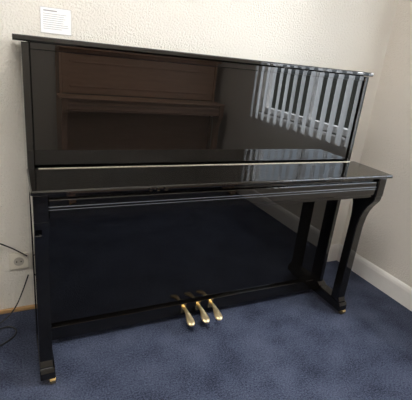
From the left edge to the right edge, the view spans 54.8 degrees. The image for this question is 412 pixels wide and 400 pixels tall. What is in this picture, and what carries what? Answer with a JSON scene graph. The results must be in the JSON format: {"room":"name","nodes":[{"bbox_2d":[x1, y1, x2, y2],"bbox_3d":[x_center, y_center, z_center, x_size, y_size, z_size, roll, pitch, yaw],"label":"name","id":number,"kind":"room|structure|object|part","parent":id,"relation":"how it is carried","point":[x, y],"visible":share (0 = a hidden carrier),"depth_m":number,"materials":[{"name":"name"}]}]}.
{"room":"music room","nodes":[
{"label":"music room","id":0,"kind":"room"},
{"bbox_2d":[0,0,397,309],"bbox_3d":[-0.532,-0.709,1.597,3.640,2.550,0.100,-4,22,-25],"label":"wall","id":1,"kind":"structure","parent":0,"point":[353,35],"depth_m":1.79,"materials":[{"name":"paint"}]},
{"bbox_2d":[0,305,32,313],"bbox_3d":[-1.171,0.530,1.721,2.250,0.020,0.014,-4,22,-25],"label":"trim","id":2,"kind":"structure","parent":1,"relation":"attached to","point":[28,307],"depth_m":1.85,"materials":[{"name":"brown wood"}]},
{"bbox_2d":[8,252,28,269],"bbox_3d":[-0.839,0.274,1.782,0.080,0.080,0.014,-4,22,-25],"label":"wall outlet","id":3,"kind":"object","parent":1,"relation":"attached to","point":[16,260],"visible":1,"depth_m":1.78,"materials":[{"name":"beige plastic"}]},
{"bbox_2d":[40,6,70,35],"bbox_3d":[-0.575,-0.686,1.524,0.112,0.092,0.002,-4,22,-25],"label":"notice","id":4,"kind":"object","parent":1,"relation":"attached to","point":[52,20],"visible":1,"depth_m":1.52,"materials":[{"name":"paper"}]},
{"bbox_2d":[327,244,338,261],"bbox_3d":[0.368,0.385,2.434,1.154,0.118,0.016,-4,22,-25],"label":"baseboard","id":5,"kind":"structure","parent":1,"relation":"attached to","point":[334,249],"depth_m":2.66,"materials":[{"name":"white paint"}]},
{"bbox_2d":[0,260,411,399],"bbox_3d":[-0.026,1.057,0.775,3.640,0.100,3.130,-4,22,-25],"label":"floor","id":6,"kind":"structure","parent":0,"point":[297,345],"depth_m":1.72,"materials":[{"name":"blue carpet"}]},
{"bbox_2d":[0,243,28,345],"bbox_3d":[-0.880,0.372,1.615,0.304,0.440,0.299,-4,22,-25],"label":"power cable","id":7,"kind":"object","parent":6,"relation":"on","point":[0,243],"visible":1,"depth_m":1.75,"materials":[{"name":"black rubber"}]},
{"bbox_2d":[11,33,392,383],"bbox_3d":[0.028,0.009,1.756,1.526,1.211,0.544,-4,22,-25],"label":"upright piano","id":8,"kind":"object","parent":6,"relation":"on","point":[160,184],"visible":1,"depth_m":1.62,"materials":[{"name":"black paint"}]},
{"bbox_3d":[-0.544,-0.012,1.288,0.044,0.092,0.232,-4,22,-25],"label":"arm","id":9,"kind":"part","parent":8,"relation":"part of","materials":[{"name":"black paint"}]},
{"bbox_3d":[-0.568,0.344,1.386,0.044,0.650,0.162,-4,22,-25],"label":"leg","id":10,"kind":"part","parent":8,"relation":"part of","materials":[{"name":"black paint"}]},
{"bbox_3d":[-0.035,0.507,1.952,1.430,0.065,0.048,-4,22,-25],"label":"rail","id":11,"kind":"part","parent":8,"relation":"part of","materials":[{"name":"black paint"}]},
{"bbox_3d":[-0.107,0.514,1.889,0.026,0.049,0.004,-4,22,-25],"label":"pedal plate","id":12,"kind":"part","parent":8,"relation":"part of","materials":[{"name":"gold metal"}]},
{"bbox_3d":[-0.003,0.205,1.843,1.430,0.570,0.017,-4,22,-25],"label":"panel","id":13,"kind":"part","parent":8,"relation":"part of","materials":[{"name":"black paint"}]},
{"bbox_3d":[0.027,-0.586,1.639,1.494,0.018,0.326,-4,22,-25],"label":"lid","id":14,"kind":"part","parent":8,"relation":"part of","materials":[{"name":"black paint"}]},
{"bbox_3d":[0.069,-0.344,1.618,1.426,0.384,0.020,-4,22,-25],"label":"panel","id":15,"kind":"part","parent":8,"relation":"part of","materials":[{"name":"black paint"}]},
{"bbox_3d":[0.089,-0.526,1.550,1.426,0.022,0.019,-4,22,-25],"label":"rail","id":16,"kind":"part","parent":8,"relation":"part of","materials":[{"name":"black paint"}]},
{"bbox_3d":[-0.039,0.510,1.921,0.026,0.049,0.004,-4,22,-25],"label":"pedal plate","id":17,"kind":"part","parent":8,"relation":"part of","materials":[{"name":"gold metal"}]},
{"bbox_3d":[0.117,-0.103,1.577,1.506,0.016,0.246,-4,22,-25],"label":"fallboard lid","id":18,"kind":"part","parent":8,"relation":"part of","materials":[{"name":"black paint"}]},
{"bbox_3d":[0.727,0.260,2.003,0.044,0.650,0.162,-4,22,-25],"label":"leg","id":19,"kind":"part","parent":8,"relation":"part of","materials":[{"name":"black paint"}]},
{"bbox_3d":[0.750,-0.096,1.904,0.046,0.092,0.232,-4,22,-25],"label":"arm","id":20,"kind":"part","parent":8,"relation":"part of","materials":[{"name":"black paint"}]},
{"bbox_2d":[341,0,411,287],"bbox_3d":[1.693,-0.286,1.084,0.120,2.550,2.930,-4,22,-25],"label":"wall","id":21,"kind":"structure","parent":0,"point":[385,240],"depth_m":2.26,"materials":[{"name":"white paint"}]},
{"bbox_2d":[337,243,411,310],"bbox_3d":[1.510,0.857,1.465,0.016,0.118,2.930,-4,22,-25],"label":"baseboard","id":22,"kind":"structure","parent":21,"relation":"attached to","point":[396,289],"depth_m":2.36,"materials":[{"name":"white paint"}]}
]}

